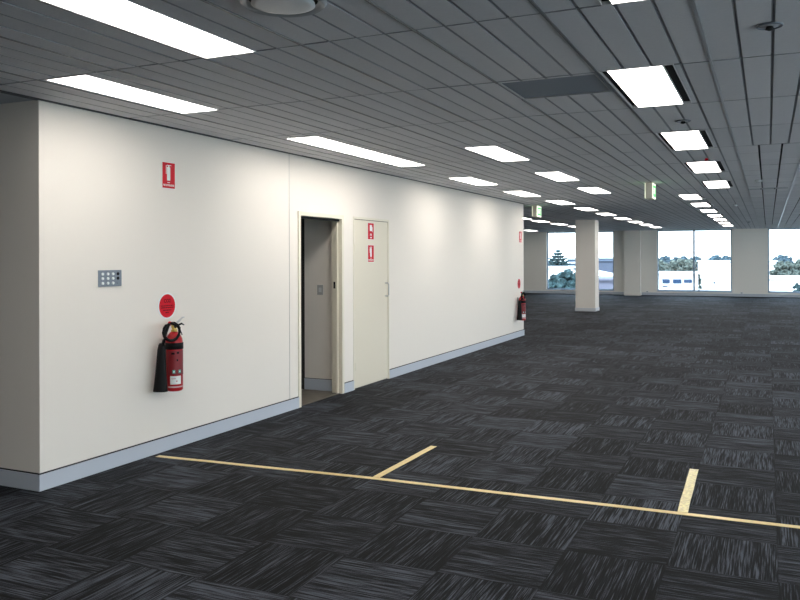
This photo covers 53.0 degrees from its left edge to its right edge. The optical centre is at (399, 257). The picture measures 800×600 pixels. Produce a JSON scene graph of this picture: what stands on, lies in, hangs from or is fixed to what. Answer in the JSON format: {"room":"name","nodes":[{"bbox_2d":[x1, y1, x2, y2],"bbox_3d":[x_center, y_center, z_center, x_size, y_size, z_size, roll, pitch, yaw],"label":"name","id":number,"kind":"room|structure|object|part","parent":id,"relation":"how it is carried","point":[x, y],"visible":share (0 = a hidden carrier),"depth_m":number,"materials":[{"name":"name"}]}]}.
{"room":"empty office floor","nodes":[
{"label":"empty office floor","id":0,"kind":"room"},
{"bbox_2d":[0,101,26,470],"bbox_3d":[-4.986,0.188,6.744,5.310,2.860,0.120,0,0,25],"label":"wall","id":1,"kind":"structure","parent":0,"point":[13,196],"depth_m":5.64,"materials":[{"name":"white paint"}]},
{"bbox_2d":[0,467,38,490],"bbox_3d":[-4.955,1.557,6.659,5.430,0.122,0.012,0,0,25],"label":"baseboard","id":2,"kind":"structure","parent":1,"relation":"attached to","point":[20,479],"depth_m":5.60,"materials":[{"name":"grey"}]},
{"bbox_2d":[0,93,31,103],"bbox_3d":[-9.287,-1.080,2.054,9.410,0.019,11.990,0,0,25],"label":"ceiling","id":3,"kind":"structure","parent":0,"point":[4,98],"depth_m":5.53,"materials":[{"name":"grey"}]},
{"bbox_2d":[26,100,523,472],"bbox_3d":[-0.029,0.173,11.038,0.120,2.860,12.060,0,0,25],"label":"wall","id":4,"kind":"structure","parent":0,"point":[217,242],"depth_m":7.10,"materials":[{"name":"white paint"}]},
{"bbox_2d":[98,270,121,286],"bbox_3d":[-2.211,0.158,6.120,0.014,0.124,0.236,0,0,25],"label":"switch panel","id":5,"kind":"object","parent":4,"relation":"attached to","point":[106,278],"visible":1,"depth_m":6.11,"materials":[{"name":"grey"}]},
{"bbox_2d":[158,293,175,318],"bbox_3d":[-1.947,0.404,6.705,0.004,0.220,0.220,0,0,25],"label":"sign","id":6,"kind":"object","parent":4,"relation":"attached to","point":[166,304],"visible":1,"depth_m":6.70,"materials":[{"name":"red plastic"}]},
{"bbox_2d":[38,396,298,491],"bbox_3d":[-1.783,1.547,7.047,0.012,0.122,3.362,0,0,25],"label":"baseboard","id":7,"kind":"structure","parent":4,"relation":"attached to","point":[49,479],"depth_m":6.55,"materials":[{"name":"grey"}]},
{"bbox_2d":[162,161,174,189],"bbox_3d":[-1.940,-0.689,6.726,0.005,0.225,0.166,0,0,25],"label":"fire sign","id":8,"kind":"object","parent":4,"relation":"attached to","point":[168,168],"visible":1,"depth_m":6.72,"materials":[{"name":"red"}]},
{"bbox_2d":[153,317,184,391],"bbox_3d":[-1.899,0.799,6.616,0.165,0.605,0.341,0,0,25],"label":"fire extinguisher","id":9,"kind":"object","parent":4,"relation":"attached to","point":[169,362],"visible":1,"depth_m":6.58,"materials":[{"name":"red metal"}]},
{"bbox_2d":[0,90,523,203],"bbox_3d":[-2.478,-1.103,5.564,0.040,0.034,24.050,0,0,25],"label":"trim","id":10,"kind":"structure","parent":4,"relation":"attached to","point":[1,91],"depth_m":6.92,"materials":[{"name":"grey"}]},
{"bbox_2d":[289,192,289,375],"bbox_3d":[-1.161,0.194,8.423,0.003,2.575,0.006,0,0,25],"label":"trim","id":11,"kind":"structure","parent":4,"relation":"attached to","point":[289,192],"depth_m":8.42,"materials":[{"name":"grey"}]},
{"bbox_2d":[298,211,343,407],"bbox_3d":[-0.935,0.553,9.060,0.144,2.106,1.009,0,0,25],"label":"door frame","id":12,"kind":"structure","parent":4,"relation":"in","point":[337,221],"depth_m":9.45,"materials":[{"name":"beige paint"}]},
{"bbox_2d":[344,380,353,392],"bbox_3d":[-0.610,1.544,9.603,0.012,0.122,0.238,0,0,25],"label":"baseboard","id":13,"kind":"structure","parent":4,"relation":"attached to","point":[348,386],"depth_m":9.60,"materials":[{"name":"grey"}]},
{"bbox_2d":[353,216,389,389],"bbox_3d":[-0.385,0.552,10.190,0.166,2.104,1.008,0,0,25],"label":"door","id":14,"kind":"structure","parent":4,"relation":"in","point":[371,363],"depth_m":10.13,"materials":[{"name":"beige paint"}]},
{"bbox_2d":[367,223,373,239],"bbox_3d":[-0.370,-0.333,10.157,0.005,0.215,0.175,0,0,25],"label":"fire sign","id":15,"kind":"object","parent":14,"relation":"attached to","point":[370,226],"visible":1,"depth_m":10.15,"materials":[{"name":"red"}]},
{"bbox_2d":[368,245,373,261],"bbox_3d":[-0.369,-0.051,10.157,0.005,0.220,0.175,0,0,25],"label":"fire sign","id":16,"kind":"object","parent":14,"relation":"attached to","point":[370,247],"visible":1,"depth_m":10.15,"materials":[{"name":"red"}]},
{"bbox_2d":[390,329,523,377],"bbox_3d":[1.210,1.538,13.570,0.012,0.122,6.452,0,0,25],"label":"baseboard","id":17,"kind":"structure","parent":4,"relation":"attached to","point":[397,371],"depth_m":12.62,"materials":[{"name":"grey"}]},
{"bbox_2d":[519,231,521,242],"bbox_3d":[2.442,-0.419,16.274,0.005,0.230,0.180,0,0,25],"label":"fire sign","id":18,"kind":"object","parent":4,"relation":"attached to","point":[520,232],"visible":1,"depth_m":16.28,"materials":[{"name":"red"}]},
{"bbox_2d":[517,290,525,320],"bbox_3d":[2.420,0.953,16.027,0.165,0.605,0.341,0,0,25],"label":"fire extinguisher","id":19,"kind":"object","parent":4,"relation":"attached to","point":[521,302],"visible":1,"depth_m":15.99,"materials":[{"name":"red metal"}]},
{"bbox_2d":[301,219,304,388],"bbox_3d":[-0.756,0.175,10.794,0.120,2.860,2.210,0,0,25],"label":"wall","id":20,"kind":"structure","parent":0,"point":[302,220],"depth_m":9.78,"materials":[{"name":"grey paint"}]},
{"bbox_2d":[304,219,331,378],"bbox_3d":[-0.938,0.176,9.728,0.440,2.860,0.120,0,0,25],"label":"wall","id":21,"kind":"structure","parent":0,"point":[317,233],"depth_m":9.68,"materials":[{"name":"white paint"}]},
{"bbox_2d":[304,378,331,390],"bbox_3d":[-0.961,1.530,9.668,0.440,0.140,0.012,0,0,25],"label":"baseboard","id":22,"kind":"structure","parent":21,"relation":"attached to","point":[309,383],"depth_m":9.67,"materials":[{"name":"grey"}]},
{"bbox_2d":[317,285,322,294],"bbox_3d":[-0.963,0.389,9.667,0.080,0.120,0.012,0,0,25],"label":"light switch","id":23,"kind":"object","parent":21,"relation":"attached to","point":[319,287],"visible":1,"depth_m":9.66,"materials":[{"name":"grey plastic"}]},
{"bbox_2d":[0,294,799,599],"bbox_3d":[1.441,1.646,13.919,19.600,0.106,43.100,0,0,25],"label":"floor","id":24,"kind":"structure","parent":0,"point":[617,403],"depth_m":5.57,"materials":[{"name":"carpet"}]},
{"bbox_2d":[373,446,436,477],"bbox_3d":[0.057,1.600,6.325,0.057,0.002,1.060,0,0,26],"label":"tape","id":25,"kind":"object","parent":24,"relation":"on","point":[429,448],"visible":1,"depth_m":6.26,"materials":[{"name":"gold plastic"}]},
{"bbox_2d":[156,455,799,528],"bbox_3d":[1.147,1.599,5.250,6.706,0.002,0.101,0,0,22],"label":"tape","id":26,"kind":"object","parent":24,"relation":"on","point":[161,456],"visible":1,"depth_m":5.44,"materials":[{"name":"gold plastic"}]},
{"bbox_2d":[575,220,598,311],"bbox_3d":[5.590,0.237,23.952,0.610,2.699,0.590,0,0,25],"label":"column","id":27,"kind":"structure","parent":24,"relation":"on","point":[586,231],"depth_m":23.71,"materials":[{"name":"white paint"}]},
{"bbox_2d":[677,469,698,512],"bbox_3d":[1.991,1.594,5.530,0.065,0.002,1.111,0,0,24],"label":"tape","id":28,"kind":"object","parent":24,"relation":"on","point":[687,493],"visible":1,"depth_m":5.46,"materials":[{"name":"yellow plastic"}]},
{"bbox_2d":[0,0,799,231],"bbox_3d":[1.440,-1.109,13.916,19.008,0.014,42.492,0,0,25],"label":"ceiling","id":29,"kind":"structure","parent":0,"point":[523,45],"depth_m":5.11,"materials":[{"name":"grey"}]},
{"bbox_2d":[45,73,218,113],"bbox_3d":[-1.760,-1.118,5.427,0.330,0.057,1.278,0,0,25],"label":"ceiling light","id":30,"kind":"object","parent":29,"relation":"attached to","point":[84,81],"visible":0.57,"depth_m":5.34,"materials":[{"name":"white plastic"}]},
{"bbox_2d":[41,0,255,58],"bbox_3d":[-1.180,-1.120,3.753,0.330,0.057,1.278,0,0,25],"label":"ceiling light","id":31,"kind":"object","parent":29,"relation":"attached to","point":[127,15],"visible":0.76,"depth_m":3.80,"materials":[{"name":"white plastic"}]},
{"bbox_2d":[239,0,326,16],"bbox_3d":[-0.495,-1.080,3.400,0.370,0.031,0.370,0,0,25],"label":"ceiling vent","id":32,"kind":"object","parent":29,"relation":"in","point":[275,8],"visible":1,"depth_m":3.43,"materials":[{"name":"silver metal"}]},
{"bbox_2d":[286,136,378,154],"bbox_3d":[-0.634,-1.122,7.881,0.330,0.057,1.278,0,0,25],"label":"ceiling light","id":33,"kind":"object","parent":29,"relation":"attached to","point":[317,141],"visible":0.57,"depth_m":7.84,"materials":[{"name":"white plastic"}]},
{"bbox_2d":[351,153,425,166],"bbox_3d":[-0.104,-1.123,9.035,0.330,0.057,1.278,0,0,25],"label":"ceiling light","id":34,"kind":"object","parent":29,"relation":"attached to","point":[380,157],"visible":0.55,"depth_m":8.98,"materials":[{"name":"white plastic"}]},
{"bbox_2d":[448,177,497,185],"bbox_3d":[1.076,-1.127,11.607,0.330,0.057,1.278,0,0,25],"label":"ceiling light","id":35,"kind":"object","parent":29,"relation":"attached to","point":[470,180],"visible":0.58,"depth_m":11.61,"materials":[{"name":"white plastic"}]},
{"bbox_2d":[465,146,529,161],"bbox_3d":[1.054,-1.127,8.537,0.330,0.057,1.278,0,0,25],"label":"ceiling light","id":36,"kind":"object","parent":29,"relation":"attached to","point":[494,152],"visible":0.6,"depth_m":8.49,"materials":[{"name":"white plastic"}]},
{"bbox_2d":[505,191,538,196],"bbox_3d":[2.131,-1.130,13.907,0.330,0.057,1.278,0,0,25],"label":"ceiling light","id":37,"kind":"object","parent":29,"relation":"attached to","point":[519,193],"visible":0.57,"depth_m":13.83,"materials":[{"name":"white plastic"}]},
{"bbox_2d":[532,205,540,216],"bbox_3d":[2.903,-0.983,17.038,0.119,0.245,0.346,0,0,25],"label":"exit sign","id":38,"kind":"object","parent":29,"relation":"hanging from","point":[536,210],"visible":1,"depth_m":16.89,"materials":[{"name":"beige plastic"}]},
{"bbox_2d":[498,74,612,99],"bbox_3d":[1.016,-1.120,5.193,0.610,0.040,0.570,0,0,25],"label":"panel","id":39,"kind":"object","parent":29,"relation":"attached to","point":[589,83],"visible":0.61,"depth_m":5.20,"materials":[{"name":"grey metal"}]},
{"bbox_2d":[535,172,578,180],"bbox_3d":[2.159,-1.130,10.946,0.330,0.057,1.278,0,0,25],"label":"ceiling light","id":40,"kind":"object","parent":29,"relation":"attached to","point":[557,176],"visible":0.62,"depth_m":10.93,"materials":[{"name":"white plastic"}]},
{"bbox_2d":[547,200,574,204],"bbox_3d":[3.243,-1.133,16.137,0.330,0.057,1.278,0,0,25],"label":"ceiling light","id":41,"kind":"object","parent":29,"relation":"attached to","point":[560,202],"visible":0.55,"depth_m":16.14,"materials":[{"name":"white plastic"}]},
{"bbox_2d":[575,207,598,210],"bbox_3d":[4.269,-1.136,18.372,0.330,0.057,1.278,0,0,25],"label":"ceiling light","id":42,"kind":"object","parent":29,"relation":"attached to","point":[581,208],"visible":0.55,"depth_m":18.54,"materials":[{"name":"white plastic"}]},
{"bbox_2d":[577,208,594,210],"bbox_3d":[4.269,-1.116,18.372,0.310,0.008,1.258,0,0,25],"label":"diffuser","id":43,"kind":"object","parent":42,"relation":"attached to","point":[584,209],"depth_m":18.54,"materials":[{"name":"white plastic"}]},
{"bbox_2d":[577,187,610,193],"bbox_3d":[3.222,-1.133,13.263,0.330,0.057,1.278,0,0,25],"label":"ceiling light","id":44,"kind":"object","parent":29,"relation":"attached to","point":[593,190],"visible":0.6,"depth_m":13.25,"materials":[{"name":"white plastic"}]},
{"bbox_2d":[595,213,614,215],"bbox_3d":[5.311,-1.139,20.645,0.330,0.057,1.278,0,0,25],"label":"ceiling light","id":45,"kind":"object","parent":29,"relation":"attached to","point":[603,214],"visible":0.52,"depth_m":20.74,"materials":[{"name":"white plastic"}]},
{"bbox_2d":[598,0,643,5],"bbox_3d":[0.803,-1.126,2.832,0.420,0.057,1.278,0,0,25],"label":"ceiling light","id":46,"kind":"object","parent":29,"relation":"attached to","point":[604,2],"visible":1,"depth_m":3.46,"materials":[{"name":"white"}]},
{"bbox_2d":[611,0,630,2],"bbox_3d":[0.797,-1.105,2.835,0.310,0.008,1.258,0,0,25],"label":"diffuser","id":47,"kind":"object","parent":46,"relation":"attached to","point":[612,1],"depth_m":3.45,"materials":[{"name":"white plastic"}]},
{"bbox_2d":[599,64,691,107],"bbox_3d":[1.631,-1.128,5.235,0.420,0.057,1.278,0,0,25],"label":"ceiling light","id":48,"kind":"object","parent":29,"relation":"attached to","point":[658,85],"visible":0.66,"depth_m":5.15,"materials":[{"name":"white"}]},
{"bbox_2d":[645,182,655,199],"bbox_3d":[3.702,-0.986,11.863,0.119,0.245,0.346,0,0,25],"label":"exit sign","id":49,"kind":"object","parent":29,"relation":"hanging from","point":[650,188],"visible":1,"depth_m":11.71,"materials":[{"name":"beige plastic"}]},
{"bbox_2d":[675,119,690,123],"bbox_3d":[2.282,-1.091,6.466,0.120,0.027,0.120,0,0,25],"label":"rose","id":50,"kind":"object","parent":29,"relation":"attached to","point":[683,121],"visible":1,"depth_m":6.46,"materials":[{"name":"grey"}]},
{"bbox_2d":[655,130,714,150],"bbox_3d":[2.720,-1.132,7.607,0.420,0.057,1.278,0,0,25],"label":"ceiling light","id":51,"kind":"object","parent":29,"relation":"attached to","point":[697,139],"visible":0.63,"depth_m":7.58,"materials":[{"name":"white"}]},
{"bbox_2d":[661,131,706,149],"bbox_3d":[2.713,-1.111,7.611,0.310,0.008,1.258,0,0,25],"label":"diffuser","id":52,"kind":"object","parent":51,"relation":"attached to","point":[682,140],"depth_m":7.58,"materials":[{"name":"white plastic"}]},
{"bbox_2d":[676,194,705,199],"bbox_3d":[5.362,-1.140,14.768,0.420,0.057,1.278,0,0,25],"label":"ceiling light","id":53,"kind":"object","parent":29,"relation":"attached to","point":[694,196],"visible":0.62,"depth_m":14.86,"materials":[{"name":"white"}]},
{"bbox_2d":[679,195,701,199],"bbox_3d":[5.356,-1.119,14.771,0.310,0.008,1.258,0,0,25],"label":"diffuser","id":54,"kind":"object","parent":53,"relation":"attached to","point":[684,197],"depth_m":14.88,"materials":[{"name":"white plastic"}]},
{"bbox_2d":[688,202,712,206],"bbox_3d":[6.380,-1.143,16.986,0.420,0.057,1.278,0,0,25],"label":"ceiling light","id":55,"kind":"object","parent":29,"relation":"attached to","point":[709,204],"visible":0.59,"depth_m":16.98,"materials":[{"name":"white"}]},
{"bbox_2d":[691,203,709,206],"bbox_3d":[6.373,-1.122,16.989,0.310,0.008,1.258,0,0,25],"label":"diffuser","id":56,"kind":"object","parent":55,"relation":"attached to","point":[692,204],"depth_m":17.07,"materials":[{"name":"white plastic"}]},
{"bbox_2d":[683,161,725,172],"bbox_3d":[3.750,-1.135,9.852,0.420,0.057,1.278,0,0,25],"label":"ceiling light","id":57,"kind":"object","parent":29,"relation":"attached to","point":[708,166],"visible":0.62,"depth_m":9.88,"materials":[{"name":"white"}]},
{"bbox_2d":[700,209,719,212],"bbox_3d":[7.422,-1.146,19.258,0.420,0.057,1.278,0,0,25],"label":"ceiling light","id":58,"kind":"object","parent":29,"relation":"attached to","point":[708,210],"visible":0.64,"depth_m":19.32,"materials":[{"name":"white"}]},
{"bbox_2d":[706,214,724,216],"bbox_3d":[8.465,-1.149,21.530,0.420,0.057,1.278,0,0,25],"label":"ceiling light","id":59,"kind":"object","parent":29,"relation":"attached to","point":[715,215],"visible":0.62,"depth_m":21.51,"materials":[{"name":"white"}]},
{"bbox_2d":[700,180,733,187],"bbox_3d":[4.834,-1.138,12.216,0.420,0.057,1.278,0,0,25],"label":"ceiling light","id":60,"kind":"object","parent":29,"relation":"attached to","point":[707,184],"visible":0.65,"depth_m":12.21,"materials":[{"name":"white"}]},
{"bbox_2d":[704,181,728,187],"bbox_3d":[4.828,-1.117,12.218,0.310,0.008,1.258,0,0,25],"label":"diffuser","id":61,"kind":"object","parent":60,"relation":"attached to","point":[707,184],"depth_m":12.22,"materials":[{"name":"white plastic"}]},
{"bbox_2d":[712,219,728,220],"bbox_3d":[9.528,-1.152,23.848,0.420,0.057,1.278,0,0,25],"label":"ceiling light","id":62,"kind":"object","parent":29,"relation":"attached to","point":[712,219],"visible":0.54,"depth_m":24.03,"materials":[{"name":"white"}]},
{"bbox_2d":[748,187,787,189],"bbox_3d":[5.919,-1.111,12.906,0.580,0.008,0.220,0,0,25],"label":"ceiling vent","id":63,"kind":"object","parent":29,"relation":"in","point":[776,187],"visible":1,"depth_m":12.87,"materials":[{"name":"grey metal"}]},
{"bbox_2d":[756,22,783,30],"bbox_3d":[1.753,-1.090,3.804,0.120,0.027,0.120,0,0,25],"label":"smoke detector","id":64,"kind":"object","parent":29,"relation":"attached to","point":[768,26],"visible":1,"depth_m":3.79,"materials":[{"name":"grey plastic"}]},
{"bbox_3d":[1.753,-1.099,3.804,0.099,0.006,0.099,0,0,25],"label":"plate","id":65,"kind":"part","parent":64,"relation":"part of","materials":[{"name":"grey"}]},
{"bbox_2d":[624,230,640,295],"bbox_3d":[9.660,0.224,33.301,0.640,2.700,0.290,0,0,25],"label":"column","id":66,"kind":"structure","parent":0,"point":[632,238],"depth_m":33.16,"materials":[{"name":"white paint"}]},
{"bbox_2d":[624,292,641,294],"bbox_3d":[9.660,1.499,33.292,0.680,0.110,0.310,0,0,25],"label":"baseboard","id":67,"kind":"structure","parent":66,"relation":"attached to","point":[625,293],"depth_m":33.19,"materials":[{"name":"white"}]},
{"bbox_2d":[523,224,799,294],"bbox_3d":[10.352,0.142,33.346,19.000,2.860,0.250,0,0,25],"label":"wall","id":68,"kind":"structure","parent":0,"point":[749,246],"depth_m":33.18,"materials":[{"name":"white paint"}]},
{"bbox_2d":[0,70,656,229],"bbox_3d":[1.824,-1.109,13.740,0.014,0.019,42.500,0,0,25],"label":"trim","id":69,"kind":"structure","parent":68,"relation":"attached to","point":[0,70],"depth_m":6.44,"materials":[{"name":"grey"}]},
{"bbox_2d":[0,36,673,229],"bbox_3d":[2.396,-1.111,13.477,0.014,0.019,42.500,0,0,25],"label":"trim","id":70,"kind":"structure","parent":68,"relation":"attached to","point":[0,36],"depth_m":5.54,"materials":[{"name":"grey"}]},
{"bbox_2d":[36,0,688,228],"bbox_3d":[2.969,-1.112,13.214,0.014,0.019,42.500,0,0,25],"label":"trim","id":71,"kind":"structure","parent":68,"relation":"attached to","point":[36,0],"depth_m":5.00,"materials":[{"name":"grey"}]},
{"bbox_2d":[200,0,706,228],"bbox_3d":[3.542,-1.114,12.952,0.014,0.019,42.500,0,0,25],"label":"trim","id":72,"kind":"structure","parent":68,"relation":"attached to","point":[205,1],"depth_m":4.77,"materials":[{"name":"grey"}]},
{"bbox_2d":[364,0,722,227],"bbox_3d":[4.114,-1.116,12.689,0.014,0.019,42.500,0,0,25],"label":"trim","id":73,"kind":"structure","parent":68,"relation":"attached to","point":[368,1],"depth_m":4.62,"materials":[{"name":"grey"}]},
{"bbox_2d":[546,231,613,290],"bbox_3d":[7.732,0.143,34.483,2.910,2.523,0.190,0,0,25],"label":"window","id":74,"kind":"structure","parent":68,"relation":"in","point":[548,288],"depth_m":34.75,"materials":[{"name":"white metal"}]},
{"bbox_3d":[7.723,1.390,34.456,2.910,0.029,0.130,0,0,25],"label":"sill","id":75,"kind":"part","parent":74,"relation":"part of","materials":[{"name":"grey metal"}]},
{"bbox_2d":[528,0,739,225],"bbox_3d":[4.687,-1.118,12.426,0.014,0.019,42.500,0,0,25],"label":"trim","id":76,"kind":"structure","parent":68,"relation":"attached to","point":[532,2],"depth_m":4.83,"materials":[{"name":"grey metal"}]},
{"bbox_2d":[524,291,799,297],"bbox_3d":[10.291,1.507,33.206,19.000,0.130,0.060,0,0,25],"label":"baseboard","id":77,"kind":"structure","parent":68,"relation":"attached to","point":[526,292],"depth_m":32.53,"materials":[{"name":"grey"}]},
{"bbox_2d":[657,229,731,292],"bbox_3d":[11.931,0.131,32.556,2.890,2.523,0.190,0,0,25],"label":"window","id":78,"kind":"structure","parent":68,"relation":"in","point":[693,290],"depth_m":32.58,"materials":[{"name":"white metal"}]},
{"bbox_3d":[11.922,1.378,32.529,2.890,0.029,0.130,0,0,25],"label":"sill","id":79,"kind":"part","parent":78,"relation":"part of","materials":[{"name":"grey"}]},
{"bbox_2d":[691,0,759,227],"bbox_3d":[5.259,-1.119,12.164,0.014,0.019,42.500,0,0,25],"label":"trim","id":80,"kind":"structure","parent":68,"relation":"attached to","point":[693,2],"depth_m":4.82,"materials":[{"name":"grey metal"}]},
{"bbox_2d":[768,228,799,292],"bbox_3d":[15.721,0.119,30.817,2.910,2.523,0.190,0,0,25],"label":"window","id":81,"kind":"structure","parent":68,"relation":"in","point":[772,228],"depth_m":31.31,"materials":[{"name":"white metal"}]},
{"bbox_2d":[778,161,799,225],"bbox_3d":[5.832,-1.121,11.901,0.014,0.019,42.500,0,0,25],"label":"trim","id":82,"kind":"structure","parent":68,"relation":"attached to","point":[799,161],"depth_m":12.73,"materials":[{"name":"grey"}]},
{"label":"outside","id":83,"kind":"structure","parent":0,"visible":0},
{"bbox_3d":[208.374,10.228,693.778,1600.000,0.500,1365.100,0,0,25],"label":"ground","id":84,"kind":"structure","parent":83,"visible":0},
{"bbox_2d":[549,274,560,287],"bbox_3d":[9.213,5.779,48.119,2.009,9.612,2.214,0,0,-44],"label":"tree","id":85,"kind":"object","parent":84,"relation":"on","point":[553,278],"visible":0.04,"depth_m":47.83,"materials":[{"name":"green plant"}]},
{"bbox_2d":[548,250,570,265],"bbox_3d":[18.730,4.766,95.002,3.043,11.562,3.042,0,0,25],"label":"pine tree","id":86,"kind":"object","parent":84,"relation":"on","point":[557,260],"visible":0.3,"depth_m":94.50,"materials":[{"name":"green plant"}]},
{"bbox_2d":[549,266,574,277],"bbox_3d":[17.503,5.760,87.923,3.255,9.581,8.400,0,0,11],"label":"building","id":87,"kind":"structure","parent":84,"relation":"on","point":[555,270],"depth_m":84.07,"materials":[{"name":"white"}]},
{"bbox_2d":[556,269,575,287],"bbox_3d":[9.444,5.604,45.056,2.553,9.960,2.390,0,0,-31],"label":"tree","id":88,"kind":"object","parent":84,"relation":"on","point":[566,279],"visible":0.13,"depth_m":44.61,"materials":[{"name":"green plant"}]},
{"bbox_2d":[566,257,612,273],"bbox_3d":[37.711,5.213,155.832,10.245,10.555,12.400,0,0,14],"label":"building","id":89,"kind":"structure","parent":84,"relation":"on","point":[571,259],"depth_m":150.82,"materials":[{"name":"white"}]},
{"bbox_2d":[599,276,612,288],"bbox_3d":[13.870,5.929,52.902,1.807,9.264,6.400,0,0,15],"label":"building","id":90,"kind":"structure","parent":84,"relation":"on","point":[605,282],"depth_m":50.06,"materials":[{"name":"grey"}]},
{"bbox_2d":[599,259,612,272],"bbox_3d":[32.801,5.345,125.806,4.057,10.319,12.400,0,0,15],"label":"building","id":91,"kind":"structure","parent":84,"relation":"on","point":[606,265],"depth_m":120.10,"materials":[{"name":"blue"}]},
{"bbox_2d":[599,270,612,275],"bbox_3d":[20.119,5.821,79.000,3.700,9.443,8.000,0,0,0],"label":"warehouse","id":92,"kind":"structure","parent":84,"relation":"on","point":[601,273],"depth_m":75.01,"materials":[{"name":"white"}]},
{"bbox_2d":[659,260,667,270],"bbox_3d":[32.199,5.380,97.952,3.964,10.271,4.142,0,0,25],"label":"tree","id":93,"kind":"object","parent":84,"relation":"on","point":[662,263],"visible":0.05,"depth_m":97.42,"materials":[{"name":"green plant"}]},
{"bbox_2d":[659,255,671,261],"bbox_3d":[64.181,4.945,194.786,6.014,10.948,6.821,0,0,25],"label":"tree","id":94,"kind":"object","parent":84,"relation":"on","point":[665,258],"visible":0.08,"depth_m":194.01,"materials":[{"name":"green plant"}]},
{"bbox_2d":[663,260,681,270],"bbox_3d":[31.459,5.391,92.027,3.929,10.254,3.871,0,0,25],"label":"tree","id":95,"kind":"object","parent":84,"relation":"on","point":[673,265],"visible":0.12,"depth_m":91.65,"materials":[{"name":"green plant"}]},
{"bbox_2d":[666,257,681,266],"bbox_3d":[51.721,5.137,150.079,5.530,10.641,5.846,0,0,25],"label":"tree","id":96,"kind":"object","parent":84,"relation":"on","point":[674,258],"visible":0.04,"depth_m":149.59,"materials":[{"name":"green plant"}]},
{"bbox_2d":[659,271,699,289],"bbox_3d":[26.508,5.942,76.836,4.130,9.164,6.400,0,0,19],"label":"building","id":97,"kind":"structure","parent":84,"relation":"on","point":[668,280],"depth_m":73.95,"materials":[{"name":"white"}]},
{"bbox_2d":[677,258,683,265],"bbox_3d":[37.539,5.286,107.042,4.478,10.427,4.446,0,0,25],"label":"tree","id":98,"kind":"object","parent":84,"relation":"on","point":[679,260],"visible":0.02,"depth_m":106.91,"materials":[{"name":"green plant"}]},
{"bbox_2d":[675,259,701,289],"bbox_3d":[35.134,5.324,97.936,4.213,10.367,3.946,0,0,25],"label":"tree","id":99,"kind":"object","parent":84,"relation":"on","point":[687,265],"visible":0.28,"depth_m":97.52,"materials":[{"name":"green plant"}]},
{"bbox_2d":[689,256,701,268],"bbox_3d":[72.296,5.007,195.083,6.374,10.777,6.068,0,0,25],"label":"tree","id":100,"kind":"object","parent":84,"relation":"on","point":[697,258],"visible":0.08,"depth_m":193.82,"materials":[{"name":"green plant"}]},
{"bbox_2d":[712,255,724,259],"bbox_3d":[67.701,4.894,172.147,7.043,11.030,6.266,0,0,25],"label":"tree","id":101,"kind":"object","parent":84,"relation":"on","point":[717,257],"visible":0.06,"depth_m":170.86,"materials":[{"name":"green plant"}]},
{"bbox_2d":[722,255,730,259],"bbox_3d":[79.488,4.895,195.005,6.437,10.957,5.944,0,0,25],"label":"tree","id":102,"kind":"object","parent":84,"relation":"on","point":[724,256],"visible":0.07,"depth_m":194.27,"materials":[{"name":"green plant"}]},
{"bbox_2d":[696,260,776,290],"bbox_3d":[48.557,5.438,115.688,10.508,10.039,8.400,0,0,23],"label":"building","id":103,"kind":"structure","parent":84,"relation":"on","point":[715,274],"depth_m":113.07,"materials":[{"name":"white"}]},
{"bbox_2d":[772,255,786,262],"bbox_3d":[81.397,4.819,172.147,6.234,11.098,6.427,0,0,25],"label":"tree","id":104,"kind":"object","parent":84,"relation":"on","point":[778,257],"visible":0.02,"depth_m":171.57,"materials":[{"name":"green plant"}]},
{"bbox_2d":[769,261,791,275],"bbox_3d":[41.895,5.394,87.943,3.277,10.185,3.377,0,0,25],"label":"tree","id":105,"kind":"object","parent":84,"relation":"on","point":[781,268],"visible":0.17,"depth_m":87.50,"materials":[{"name":"green plant"}]},
{"bbox_2d":[769,275,799,290],"bbox_3d":[33.307,6.055,67.588,5.651,8.896,8.400,0,0,26],"label":"building","id":106,"kind":"structure","parent":84,"relation":"on","point":[776,282],"depth_m":64.47,"materials":[{"name":"white"}]},
{"bbox_2d":[778,258,791,262],"bbox_3d":[71.869,5.228,150.237,5.793,10.337,6.238,0,0,25],"label":"tree","id":107,"kind":"object","parent":84,"relation":"on","point":[781,259],"visible":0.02,"depth_m":149.53,"materials":[{"name":"green plant"}]},
{"bbox_2d":[785,260,793,275],"bbox_3d":[45.645,5.393,93.855,3.301,10.165,2.892,0,0,25],"label":"tree","id":108,"kind":"object","parent":84,"relation":"on","point":[788,262],"visible":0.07,"depth_m":93.87,"materials":[{"name":"green plant"}]},
{"bbox_2d":[791,259,799,275],"bbox_3d":[40.943,5.291,82.056,3.381,10.397,3.471,0,0,25],"label":"tree","id":109,"kind":"object","parent":84,"relation":"on","point":[795,266],"visible":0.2,"depth_m":81.80,"materials":[{"name":"green plant"}]},
{"bbox_2d":[792,283,799,290],"bbox_3d":[27.245,6.122,55.051,1.286,8.821,1.299,0,0,17],"label":"tree","id":110,"kind":"object","parent":84,"relation":"on","point":[796,286],"visible":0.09,"depth_m":54.90,"materials":[{"name":"green plant"}]}
]}

